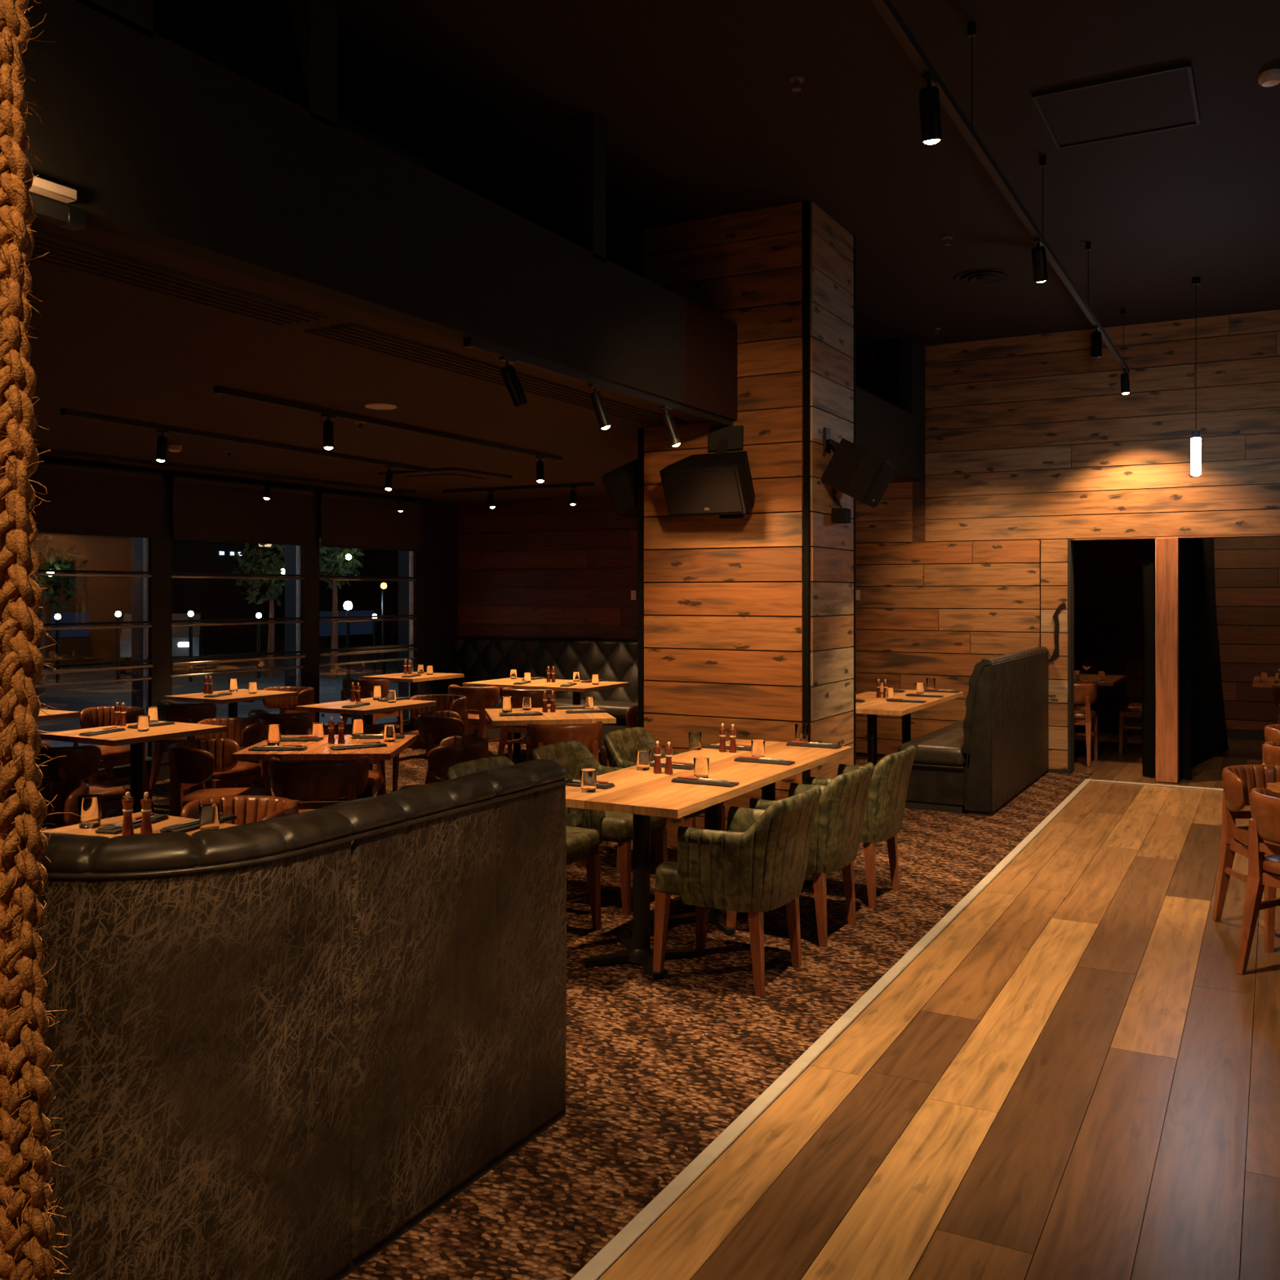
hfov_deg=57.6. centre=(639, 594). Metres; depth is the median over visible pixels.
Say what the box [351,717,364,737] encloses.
water glass
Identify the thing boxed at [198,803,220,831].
tumbler
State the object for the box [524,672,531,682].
tumbler
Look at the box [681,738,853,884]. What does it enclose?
dining table
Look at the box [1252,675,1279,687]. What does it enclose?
dining table
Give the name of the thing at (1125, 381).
track spotlight
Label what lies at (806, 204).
trim
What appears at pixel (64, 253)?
ceiling vent
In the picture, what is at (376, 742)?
steak knife
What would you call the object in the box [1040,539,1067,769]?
door
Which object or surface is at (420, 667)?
tumbler
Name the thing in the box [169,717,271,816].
dining chair
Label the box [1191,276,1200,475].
pendant light
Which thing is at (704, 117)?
ceiling
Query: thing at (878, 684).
pepper mill
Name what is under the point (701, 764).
tumbler
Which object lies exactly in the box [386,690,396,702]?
tumbler
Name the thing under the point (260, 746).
fork
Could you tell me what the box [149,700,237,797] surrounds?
dining chair
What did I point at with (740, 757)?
steak knife
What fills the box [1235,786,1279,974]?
dining chair
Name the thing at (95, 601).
window
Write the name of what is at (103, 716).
dining chair
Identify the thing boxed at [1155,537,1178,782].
timber post
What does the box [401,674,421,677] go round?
napkin
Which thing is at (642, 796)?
dining table
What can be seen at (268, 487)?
track spotlight
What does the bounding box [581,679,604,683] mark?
napkin
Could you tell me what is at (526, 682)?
napkin
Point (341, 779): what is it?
dining chair
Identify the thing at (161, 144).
bulkhead
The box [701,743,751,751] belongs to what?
napkin
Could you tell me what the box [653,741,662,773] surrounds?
pepper mill
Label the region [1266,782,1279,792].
dining table
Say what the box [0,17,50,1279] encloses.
rope
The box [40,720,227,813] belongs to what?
dining table
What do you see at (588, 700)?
tumbler
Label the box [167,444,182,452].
smoke detector
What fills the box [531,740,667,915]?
tub chair
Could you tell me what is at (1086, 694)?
dining chair
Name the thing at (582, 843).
tub chair
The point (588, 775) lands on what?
tumbler
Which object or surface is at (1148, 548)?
curtain
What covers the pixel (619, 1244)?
trim
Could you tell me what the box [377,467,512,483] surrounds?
ceiling vent
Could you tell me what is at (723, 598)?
wall column
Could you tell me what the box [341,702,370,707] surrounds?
napkin
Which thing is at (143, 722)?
tumbler
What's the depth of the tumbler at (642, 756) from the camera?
5.61 m
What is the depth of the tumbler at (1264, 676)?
11.21 m
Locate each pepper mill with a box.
[113,702,119,725]
[119,702,126,726]
[121,791,133,835]
[140,791,152,834]
[203,675,208,693]
[208,675,213,693]
[328,716,334,743]
[337,716,344,743]
[350,682,355,701]
[355,682,360,702]
[404,659,407,674]
[408,659,411,674]
[542,690,547,711]
[546,666,550,682]
[550,690,555,711]
[551,666,555,682]
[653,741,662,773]
[664,742,672,774]
[719,723,726,751]
[728,724,736,752]
[875,679,880,697]
[882,679,887,697]
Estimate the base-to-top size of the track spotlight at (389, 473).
0.202 m
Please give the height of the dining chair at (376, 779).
0.769 m
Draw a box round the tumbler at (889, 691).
[884,687,894,699]
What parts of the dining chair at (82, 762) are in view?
leg, backrest, seat, seat frame, leg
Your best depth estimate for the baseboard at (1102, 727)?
13.34 m
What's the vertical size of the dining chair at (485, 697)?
0.769 m
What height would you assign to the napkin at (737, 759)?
0.016 m
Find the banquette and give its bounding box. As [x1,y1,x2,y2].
[37,759,573,1279]
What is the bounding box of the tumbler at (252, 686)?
[248,682,257,693]
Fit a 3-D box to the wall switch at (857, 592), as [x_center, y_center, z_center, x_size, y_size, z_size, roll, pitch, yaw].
[2.107,0.010,11.310,0.060,0.100,0.018,0,0,29]
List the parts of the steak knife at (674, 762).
handle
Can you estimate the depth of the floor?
3.86 m
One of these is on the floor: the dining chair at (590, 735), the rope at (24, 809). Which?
the dining chair at (590, 735)
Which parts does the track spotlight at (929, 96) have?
stem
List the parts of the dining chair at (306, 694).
leg, backrest, rail, leg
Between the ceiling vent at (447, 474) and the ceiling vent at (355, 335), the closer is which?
the ceiling vent at (355, 335)
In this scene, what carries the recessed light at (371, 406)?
in the ceiling at (102, 346)
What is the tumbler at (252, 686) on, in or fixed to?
on the dining table at (242, 695)
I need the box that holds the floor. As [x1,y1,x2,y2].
[41,730,1279,1279]
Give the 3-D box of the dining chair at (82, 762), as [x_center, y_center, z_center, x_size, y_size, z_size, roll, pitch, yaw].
[-3.235,1.219,6.597,0.510,0.769,0.537,0,0,29]
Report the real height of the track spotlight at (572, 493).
0.184 m
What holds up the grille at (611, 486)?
attached to the wall speaker at (620, 483)
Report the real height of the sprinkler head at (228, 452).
0.048 m
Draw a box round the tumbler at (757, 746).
[751,739,764,757]
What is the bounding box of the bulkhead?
[21,0,924,481]
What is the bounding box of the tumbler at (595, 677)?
[591,674,599,684]
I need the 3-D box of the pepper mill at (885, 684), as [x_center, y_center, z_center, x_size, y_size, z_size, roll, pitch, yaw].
[2.012,0.773,9.554,0.040,0.152,0.039,0,0,29]
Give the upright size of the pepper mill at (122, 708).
0.152 m
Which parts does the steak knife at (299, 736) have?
handle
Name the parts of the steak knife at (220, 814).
blade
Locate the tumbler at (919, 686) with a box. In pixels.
[915,682,924,693]
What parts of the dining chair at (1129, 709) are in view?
leg, leg, seat, seat frame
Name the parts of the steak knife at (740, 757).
handle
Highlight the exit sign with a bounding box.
[28,193,86,231]
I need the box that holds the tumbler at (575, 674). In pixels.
[572,671,580,681]
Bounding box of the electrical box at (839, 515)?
[831,488,850,523]
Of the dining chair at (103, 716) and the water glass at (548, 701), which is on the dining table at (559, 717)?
the water glass at (548, 701)
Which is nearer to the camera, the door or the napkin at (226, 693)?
the napkin at (226, 693)
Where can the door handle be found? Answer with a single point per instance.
(1055, 653)
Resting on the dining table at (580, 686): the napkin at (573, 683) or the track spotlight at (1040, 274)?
the napkin at (573, 683)
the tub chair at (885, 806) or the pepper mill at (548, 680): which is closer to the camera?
the tub chair at (885, 806)
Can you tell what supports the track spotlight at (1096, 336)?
hanging from the track at (886, 8)
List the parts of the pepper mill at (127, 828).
knob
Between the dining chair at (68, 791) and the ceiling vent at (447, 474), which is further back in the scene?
the ceiling vent at (447, 474)
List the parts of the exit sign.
rail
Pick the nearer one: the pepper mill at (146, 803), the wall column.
the pepper mill at (146, 803)
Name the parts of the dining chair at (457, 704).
leg, seat, seat frame, backrest, leg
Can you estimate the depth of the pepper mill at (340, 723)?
6.63 m
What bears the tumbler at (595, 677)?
on the dining table at (580, 686)
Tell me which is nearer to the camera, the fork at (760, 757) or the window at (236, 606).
the fork at (760, 757)
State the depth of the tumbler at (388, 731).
6.68 m
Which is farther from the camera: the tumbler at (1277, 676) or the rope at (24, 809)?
the tumbler at (1277, 676)
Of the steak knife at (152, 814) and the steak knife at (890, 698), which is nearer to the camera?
the steak knife at (152, 814)
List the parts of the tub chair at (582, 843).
backrest, seat, leg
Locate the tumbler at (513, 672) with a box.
[510,669,517,679]
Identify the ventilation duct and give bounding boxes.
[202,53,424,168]
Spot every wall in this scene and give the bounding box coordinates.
[457,309,1279,770]
[1074,536,1279,730]
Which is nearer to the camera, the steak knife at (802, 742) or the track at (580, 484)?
the steak knife at (802, 742)
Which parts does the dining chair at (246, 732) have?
leg, leg, seat frame, backrest, seat, leg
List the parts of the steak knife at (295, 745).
handle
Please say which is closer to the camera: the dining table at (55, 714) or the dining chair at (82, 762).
the dining chair at (82, 762)
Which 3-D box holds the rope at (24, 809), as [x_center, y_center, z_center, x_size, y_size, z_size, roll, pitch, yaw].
[-0.623,-0.395,1.153,0.164,3.900,0.099,0,0,-3]
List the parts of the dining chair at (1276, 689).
backrest, leg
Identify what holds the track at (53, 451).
attached to the ceiling at (102, 346)
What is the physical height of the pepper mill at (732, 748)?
0.152 m
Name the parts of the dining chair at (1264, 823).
leg, backrest, rail, seat frame, seat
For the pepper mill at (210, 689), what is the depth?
9.94 m
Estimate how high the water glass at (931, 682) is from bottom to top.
0.114 m
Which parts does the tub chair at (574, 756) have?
backrest, leg, seat, leg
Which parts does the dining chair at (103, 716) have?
leg, leg, backrest, seat, seat frame, leg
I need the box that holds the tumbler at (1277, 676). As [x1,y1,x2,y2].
[1274,673,1279,683]
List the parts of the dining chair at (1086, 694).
rail, seat frame, seat, backrest, leg, leg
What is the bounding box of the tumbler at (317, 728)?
[311,722,324,739]
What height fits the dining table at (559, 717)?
0.745 m
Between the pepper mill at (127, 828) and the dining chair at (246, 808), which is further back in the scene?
the dining chair at (246, 808)
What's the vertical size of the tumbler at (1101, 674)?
0.094 m
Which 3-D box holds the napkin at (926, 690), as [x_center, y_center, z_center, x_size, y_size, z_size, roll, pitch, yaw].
[2.620,0.841,10.122,0.300,0.016,0.085,0,0,29]
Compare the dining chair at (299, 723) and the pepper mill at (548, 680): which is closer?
the dining chair at (299, 723)
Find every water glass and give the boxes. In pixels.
[77,794,102,828]
[146,706,159,723]
[228,678,238,692]
[266,724,281,746]
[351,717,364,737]
[372,685,382,700]
[501,696,512,712]
[543,693,554,709]
[795,723,808,742]
[925,677,935,688]
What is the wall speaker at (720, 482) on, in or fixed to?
attached to the wall column
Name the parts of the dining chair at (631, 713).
leg, seat, seat frame, backrest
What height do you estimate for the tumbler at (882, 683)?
0.094 m
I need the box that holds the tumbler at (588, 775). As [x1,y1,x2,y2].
[580,768,596,792]
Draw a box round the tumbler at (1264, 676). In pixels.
[1259,672,1268,682]
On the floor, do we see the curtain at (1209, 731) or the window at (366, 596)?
the curtain at (1209, 731)
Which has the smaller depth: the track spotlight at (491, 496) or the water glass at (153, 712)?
the water glass at (153, 712)
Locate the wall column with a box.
[644,201,853,846]
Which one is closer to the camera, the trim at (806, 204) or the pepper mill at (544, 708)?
the trim at (806, 204)
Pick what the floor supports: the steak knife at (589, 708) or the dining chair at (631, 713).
the dining chair at (631, 713)
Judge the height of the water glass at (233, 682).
0.114 m
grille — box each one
[602,480,617,514]
[661,469,742,514]
[862,461,896,506]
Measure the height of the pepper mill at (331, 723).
0.152 m
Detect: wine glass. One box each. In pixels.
[1082,660,1090,679]
[1277,662,1279,671]
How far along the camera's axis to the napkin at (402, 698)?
9.32 m
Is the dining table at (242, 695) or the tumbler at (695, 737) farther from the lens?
the dining table at (242, 695)
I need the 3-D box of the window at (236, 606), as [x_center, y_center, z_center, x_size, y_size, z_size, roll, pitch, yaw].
[-3.718,0.270,10.808,0.115,2.340,1.570,0,0,29]
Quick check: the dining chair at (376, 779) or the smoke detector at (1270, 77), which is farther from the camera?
the dining chair at (376, 779)
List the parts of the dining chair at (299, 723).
leg, backrest, seat frame, leg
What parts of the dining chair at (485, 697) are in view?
rail, backrest, leg, seat, leg, seat frame, leg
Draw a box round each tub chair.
[447,755,601,930]
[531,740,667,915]
[603,727,725,873]
[653,784,821,996]
[726,762,874,947]
[805,744,915,908]
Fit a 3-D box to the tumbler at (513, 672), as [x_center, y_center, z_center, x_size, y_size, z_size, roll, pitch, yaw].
[-1.270,0.802,11.699,0.073,0.094,0.073,0,0,29]
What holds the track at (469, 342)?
attached to the bulkhead
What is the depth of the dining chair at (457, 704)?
9.49 m
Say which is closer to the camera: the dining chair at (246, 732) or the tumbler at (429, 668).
the dining chair at (246, 732)
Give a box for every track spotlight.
[155,429,169,462]
[262,476,273,499]
[321,413,335,449]
[384,465,395,490]
[395,491,403,511]
[487,489,495,508]
[498,355,528,408]
[535,456,545,482]
[568,486,576,505]
[587,383,610,429]
[660,405,680,446]
[919,71,942,144]
[1031,237,1048,282]
[1090,325,1102,359]
[1120,368,1129,394]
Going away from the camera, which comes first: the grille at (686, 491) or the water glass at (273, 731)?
the water glass at (273, 731)
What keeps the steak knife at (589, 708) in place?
on the napkin at (604, 710)
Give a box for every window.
[30,532,153,761]
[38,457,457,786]
[171,490,305,747]
[319,505,417,725]
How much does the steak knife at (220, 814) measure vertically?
0.009 m
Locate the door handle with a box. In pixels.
[1048,602,1066,662]
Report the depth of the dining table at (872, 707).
9.04 m
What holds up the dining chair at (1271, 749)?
on the floor
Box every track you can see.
[35,447,416,493]
[60,408,428,472]
[213,386,562,461]
[443,482,594,493]
[462,336,733,426]
[871,0,1129,373]
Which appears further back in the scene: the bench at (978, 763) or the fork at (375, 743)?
the bench at (978, 763)
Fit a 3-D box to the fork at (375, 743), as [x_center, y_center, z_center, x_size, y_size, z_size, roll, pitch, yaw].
[-1.550,0.831,6.434,0.198,0.003,0.024,0,0,-31]
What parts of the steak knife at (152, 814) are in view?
handle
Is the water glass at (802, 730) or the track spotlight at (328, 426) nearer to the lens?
the water glass at (802, 730)
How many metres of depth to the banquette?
2.58 m
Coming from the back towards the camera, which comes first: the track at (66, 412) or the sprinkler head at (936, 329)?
the sprinkler head at (936, 329)
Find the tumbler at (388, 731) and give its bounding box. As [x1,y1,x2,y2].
[382,724,395,742]
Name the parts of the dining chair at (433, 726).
leg, leg, backrest, seat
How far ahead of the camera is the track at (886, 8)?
4.96 m
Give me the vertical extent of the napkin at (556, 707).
0.016 m
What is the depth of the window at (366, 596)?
12.29 m
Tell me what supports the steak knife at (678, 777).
on the napkin at (726, 784)
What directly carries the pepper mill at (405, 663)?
on the dining table at (396, 677)
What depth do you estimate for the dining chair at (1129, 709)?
11.65 m
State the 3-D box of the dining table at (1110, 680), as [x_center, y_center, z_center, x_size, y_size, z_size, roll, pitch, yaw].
[4.413,1.223,11.946,0.950,0.745,1.100,0,0,29]
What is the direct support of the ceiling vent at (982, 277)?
in the ceiling at (704, 117)
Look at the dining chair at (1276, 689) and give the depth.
10.64 m
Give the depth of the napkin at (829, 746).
6.46 m
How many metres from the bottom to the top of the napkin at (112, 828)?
0.016 m
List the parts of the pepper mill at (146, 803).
knob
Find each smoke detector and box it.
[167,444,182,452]
[1257,68,1279,87]
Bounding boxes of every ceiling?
[25,218,911,502]
[152,0,1279,353]
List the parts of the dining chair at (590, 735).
leg, backrest, leg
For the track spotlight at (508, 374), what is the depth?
5.09 m
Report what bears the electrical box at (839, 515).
attached to the wall column
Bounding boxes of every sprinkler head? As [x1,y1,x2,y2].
[224,451,233,457]
[355,422,365,430]
[789,75,804,91]
[933,327,941,334]
[942,235,952,245]
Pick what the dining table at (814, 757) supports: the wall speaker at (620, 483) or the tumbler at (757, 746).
the tumbler at (757, 746)
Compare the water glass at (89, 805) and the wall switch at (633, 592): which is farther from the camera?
the wall switch at (633, 592)
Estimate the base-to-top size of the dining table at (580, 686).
0.745 m
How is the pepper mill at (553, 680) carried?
on the dining table at (580, 686)
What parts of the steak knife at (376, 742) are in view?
handle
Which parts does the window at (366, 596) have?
frame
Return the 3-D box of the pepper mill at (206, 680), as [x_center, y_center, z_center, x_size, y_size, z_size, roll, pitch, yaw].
[-3.720,0.773,9.983,0.040,0.152,0.039,0,0,29]
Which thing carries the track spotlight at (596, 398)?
attached to the track at (469, 342)
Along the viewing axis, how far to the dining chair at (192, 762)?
6.39 m
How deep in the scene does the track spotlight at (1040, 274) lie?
6.14 m
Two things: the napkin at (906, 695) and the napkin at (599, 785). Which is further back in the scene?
the napkin at (906, 695)
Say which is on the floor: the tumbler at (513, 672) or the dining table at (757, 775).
the dining table at (757, 775)
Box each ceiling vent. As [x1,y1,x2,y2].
[30,227,329,326]
[302,322,689,426]
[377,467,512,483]
[953,267,1012,284]
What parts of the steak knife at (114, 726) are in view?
handle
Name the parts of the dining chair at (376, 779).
backrest, rail, seat frame, leg, seat, leg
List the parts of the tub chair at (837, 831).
leg, backrest, leg, seat, leg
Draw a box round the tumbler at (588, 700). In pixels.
[584,696,594,709]
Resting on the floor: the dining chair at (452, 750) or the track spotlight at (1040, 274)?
the dining chair at (452, 750)
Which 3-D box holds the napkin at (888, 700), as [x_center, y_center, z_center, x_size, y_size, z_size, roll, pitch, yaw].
[2.104,0.841,9.196,0.300,0.016,0.085,0,0,29]
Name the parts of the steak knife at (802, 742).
handle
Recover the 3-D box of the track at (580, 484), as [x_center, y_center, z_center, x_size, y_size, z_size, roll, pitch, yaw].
[-1.227,-1.053,11.527,1.742,0.040,0.041,0,0,27]
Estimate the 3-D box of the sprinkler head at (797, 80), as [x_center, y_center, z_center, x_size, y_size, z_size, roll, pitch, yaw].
[0.715,-2.326,5.317,0.070,0.048,0.068,0,0,29]
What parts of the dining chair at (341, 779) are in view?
leg, seat, rail, leg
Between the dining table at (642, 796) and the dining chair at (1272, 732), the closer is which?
the dining table at (642, 796)
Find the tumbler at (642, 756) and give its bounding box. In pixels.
[635,749,650,770]
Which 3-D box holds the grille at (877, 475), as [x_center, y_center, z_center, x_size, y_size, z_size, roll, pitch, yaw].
[1.476,-0.673,7.158,0.133,0.230,0.489,0,0,20]
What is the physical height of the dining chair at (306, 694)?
0.769 m
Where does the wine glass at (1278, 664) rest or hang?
on the dining table at (1256, 682)
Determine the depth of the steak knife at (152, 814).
4.30 m
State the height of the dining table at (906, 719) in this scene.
0.745 m
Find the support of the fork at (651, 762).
on the napkin at (663, 765)
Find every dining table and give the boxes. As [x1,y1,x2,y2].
[35,709,80,720]
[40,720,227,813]
[41,812,238,838]
[164,688,298,779]
[231,734,417,801]
[295,697,436,800]
[361,671,464,749]
[462,677,565,761]
[484,706,616,731]
[521,680,629,724]
[565,772,750,978]
[612,753,807,934]
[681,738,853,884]
[855,697,935,766]
[856,688,963,743]
[1074,674,1126,753]
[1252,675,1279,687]
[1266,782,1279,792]
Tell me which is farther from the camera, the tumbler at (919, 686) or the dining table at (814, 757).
the tumbler at (919, 686)
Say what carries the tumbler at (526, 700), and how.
on the dining table at (559, 717)
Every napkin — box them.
[79,728,125,736]
[94,813,168,834]
[127,721,174,728]
[160,813,236,832]
[204,692,232,697]
[248,746,307,751]
[266,737,321,741]
[329,742,386,750]
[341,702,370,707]
[351,734,404,738]
[377,697,410,702]
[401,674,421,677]
[499,711,542,715]
[513,680,529,684]
[522,676,546,679]
[549,706,584,709]
[560,682,577,686]
[564,709,608,713]
[565,778,614,789]
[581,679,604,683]
[649,760,693,769]
[671,777,738,786]
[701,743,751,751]
[733,756,795,764]
[786,742,841,748]
[855,699,865,702]
[868,688,904,692]
[886,698,926,702]
[905,693,943,697]
[924,688,959,693]
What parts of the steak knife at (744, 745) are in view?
handle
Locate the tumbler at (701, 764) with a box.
[693,756,709,778]
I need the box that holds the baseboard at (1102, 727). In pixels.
[1074,722,1265,740]
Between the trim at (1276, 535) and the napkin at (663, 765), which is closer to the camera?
the napkin at (663, 765)
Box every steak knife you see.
[89,726,116,732]
[113,813,154,825]
[177,812,222,825]
[271,744,302,746]
[280,736,317,737]
[343,741,380,745]
[524,711,538,712]
[565,778,608,783]
[578,708,604,710]
[660,761,692,764]
[677,776,719,781]
[715,743,751,746]
[739,755,779,760]
[791,741,827,744]
[889,697,915,700]
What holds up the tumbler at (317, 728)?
on the dining table at (317, 751)
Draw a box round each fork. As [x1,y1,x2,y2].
[90,728,116,732]
[115,815,155,826]
[257,746,295,747]
[341,742,376,746]
[650,761,684,764]
[699,777,728,781]
[760,757,784,759]
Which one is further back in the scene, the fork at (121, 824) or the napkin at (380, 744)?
the napkin at (380, 744)
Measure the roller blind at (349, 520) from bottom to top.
0.571 m
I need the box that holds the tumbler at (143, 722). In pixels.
[137,715,150,731]
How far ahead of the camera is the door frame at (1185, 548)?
10.04 m
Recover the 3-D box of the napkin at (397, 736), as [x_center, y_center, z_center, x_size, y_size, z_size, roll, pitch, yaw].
[-1.548,0.841,6.889,0.300,0.016,0.085,0,0,-1]
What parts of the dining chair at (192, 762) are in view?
leg, rail, leg, backrest, seat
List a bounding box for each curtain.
[1142,541,1155,777]
[1178,537,1228,767]
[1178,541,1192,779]
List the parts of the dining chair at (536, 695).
leg, leg, backrest, seat frame, leg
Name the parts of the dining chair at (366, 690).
leg, backrest, leg, seat frame, leg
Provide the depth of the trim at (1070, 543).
10.41 m
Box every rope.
[0,0,82,1279]
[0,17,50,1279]
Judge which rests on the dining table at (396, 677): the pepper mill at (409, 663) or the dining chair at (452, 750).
the pepper mill at (409, 663)
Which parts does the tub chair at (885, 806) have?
backrest, leg, seat, leg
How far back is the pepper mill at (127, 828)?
4.10 m
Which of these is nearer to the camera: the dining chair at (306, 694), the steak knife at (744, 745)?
the steak knife at (744, 745)
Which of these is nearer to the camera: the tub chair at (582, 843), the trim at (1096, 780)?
the tub chair at (582, 843)
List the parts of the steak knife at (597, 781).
handle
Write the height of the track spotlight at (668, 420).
0.221 m
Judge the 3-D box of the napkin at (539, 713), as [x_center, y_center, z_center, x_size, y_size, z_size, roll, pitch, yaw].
[-0.834,0.841,8.174,0.300,0.016,0.085,0,0,-11]
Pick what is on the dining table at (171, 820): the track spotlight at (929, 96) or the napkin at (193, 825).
the napkin at (193, 825)
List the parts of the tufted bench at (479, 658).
seat, backrest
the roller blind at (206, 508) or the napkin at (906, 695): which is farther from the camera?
the roller blind at (206, 508)
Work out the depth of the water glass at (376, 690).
9.35 m
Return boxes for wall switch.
[631,590,635,599]
[855,590,860,600]
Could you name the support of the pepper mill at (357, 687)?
on the dining table at (375, 706)
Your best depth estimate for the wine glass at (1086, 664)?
11.61 m
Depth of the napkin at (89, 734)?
7.08 m
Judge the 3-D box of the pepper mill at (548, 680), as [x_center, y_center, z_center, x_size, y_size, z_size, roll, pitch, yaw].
[-0.885,0.773,11.272,0.040,0.152,0.039,0,0,29]
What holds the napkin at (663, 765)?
on the dining table at (757, 775)
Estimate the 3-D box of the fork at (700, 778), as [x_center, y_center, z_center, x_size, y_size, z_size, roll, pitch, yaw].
[0.300,0.831,5.243,0.198,0.003,0.024,0,0,29]
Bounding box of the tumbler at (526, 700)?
[521,696,532,710]
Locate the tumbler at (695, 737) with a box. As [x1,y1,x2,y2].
[688,731,702,750]
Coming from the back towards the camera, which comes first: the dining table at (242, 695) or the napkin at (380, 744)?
the dining table at (242, 695)
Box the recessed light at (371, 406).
[364,403,396,409]
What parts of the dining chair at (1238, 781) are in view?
leg, rail, seat frame, backrest, seat, leg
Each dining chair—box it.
[35,740,133,829]
[36,778,89,831]
[79,706,154,812]
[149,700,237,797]
[168,737,275,817]
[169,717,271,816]
[180,795,298,825]
[242,709,314,800]
[244,686,315,761]
[269,755,369,813]
[301,724,386,801]
[340,677,403,752]
[392,694,467,791]
[398,735,488,790]
[417,710,493,784]
[448,684,512,761]
[497,686,566,760]
[526,720,603,843]
[598,706,637,766]
[1074,683,1097,767]
[1119,682,1142,754]
[1212,764,1279,952]
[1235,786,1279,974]
[1261,741,1279,764]
[1262,724,1279,763]
[1271,684,1279,724]
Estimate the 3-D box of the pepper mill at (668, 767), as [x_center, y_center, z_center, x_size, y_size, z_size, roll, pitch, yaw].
[0.136,0.773,5.508,0.040,0.152,0.039,0,0,29]
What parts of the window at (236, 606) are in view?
frame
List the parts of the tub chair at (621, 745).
leg, backrest, leg, leg, seat, leg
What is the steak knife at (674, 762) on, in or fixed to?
on the napkin at (663, 765)
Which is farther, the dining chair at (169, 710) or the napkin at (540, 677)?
the napkin at (540, 677)
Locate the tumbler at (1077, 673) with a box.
[1074,671,1080,680]
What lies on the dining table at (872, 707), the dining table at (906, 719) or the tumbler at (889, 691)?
the tumbler at (889, 691)
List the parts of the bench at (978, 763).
seat, seat trim, backrest, panel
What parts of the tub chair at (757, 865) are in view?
leg, leg, seat, backrest, leg, leg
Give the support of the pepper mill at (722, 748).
on the dining table at (814, 757)
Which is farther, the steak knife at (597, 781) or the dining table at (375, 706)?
the dining table at (375, 706)
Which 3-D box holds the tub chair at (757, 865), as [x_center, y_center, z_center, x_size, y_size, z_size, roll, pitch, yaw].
[0.427,1.203,4.905,0.609,0.796,0.562,0,0,29]
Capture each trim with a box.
[570,776,1091,1279]
[637,200,855,784]
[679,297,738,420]
[1031,62,1199,149]
[1047,538,1074,773]
[1071,533,1279,541]
[1090,779,1223,791]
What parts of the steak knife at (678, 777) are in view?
handle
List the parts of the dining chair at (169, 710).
leg, seat frame, seat, backrest, leg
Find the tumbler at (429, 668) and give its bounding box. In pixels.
[426,666,433,675]
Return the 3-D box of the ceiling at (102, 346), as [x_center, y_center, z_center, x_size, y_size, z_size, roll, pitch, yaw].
[-3.379,-1.120,6.259,5.870,0.100,14.150,0,0,29]
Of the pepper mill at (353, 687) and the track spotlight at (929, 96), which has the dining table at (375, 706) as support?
the pepper mill at (353, 687)
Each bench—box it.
[441,636,637,746]
[897,646,1048,816]
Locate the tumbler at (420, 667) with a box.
[417,664,424,673]
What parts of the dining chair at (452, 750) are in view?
seat, backrest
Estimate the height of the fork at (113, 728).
0.003 m
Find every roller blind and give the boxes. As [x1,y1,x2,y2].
[27,458,163,538]
[168,473,314,546]
[318,489,425,551]
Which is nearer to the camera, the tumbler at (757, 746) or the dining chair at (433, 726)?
the tumbler at (757, 746)
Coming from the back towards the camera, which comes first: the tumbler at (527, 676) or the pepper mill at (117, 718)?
the tumbler at (527, 676)
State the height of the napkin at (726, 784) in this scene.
0.016 m
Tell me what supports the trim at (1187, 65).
attached to the ceiling at (704, 117)
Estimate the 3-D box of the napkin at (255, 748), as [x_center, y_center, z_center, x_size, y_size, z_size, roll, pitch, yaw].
[-1.975,0.841,6.359,0.300,0.016,0.085,0,0,-1]
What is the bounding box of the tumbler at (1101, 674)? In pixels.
[1097,671,1105,680]
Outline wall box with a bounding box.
[719,513,744,519]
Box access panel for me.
[1036,68,1195,146]
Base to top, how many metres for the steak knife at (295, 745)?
0.009 m
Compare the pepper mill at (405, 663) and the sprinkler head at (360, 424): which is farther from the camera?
the pepper mill at (405, 663)
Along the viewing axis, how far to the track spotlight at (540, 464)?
8.75 m
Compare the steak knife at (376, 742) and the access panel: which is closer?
the access panel
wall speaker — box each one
[601,458,637,518]
[659,425,755,516]
[820,426,896,507]
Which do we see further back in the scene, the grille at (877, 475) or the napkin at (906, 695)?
the napkin at (906, 695)
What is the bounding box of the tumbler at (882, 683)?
[880,682,888,694]
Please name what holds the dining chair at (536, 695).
on the floor
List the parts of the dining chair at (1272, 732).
backrest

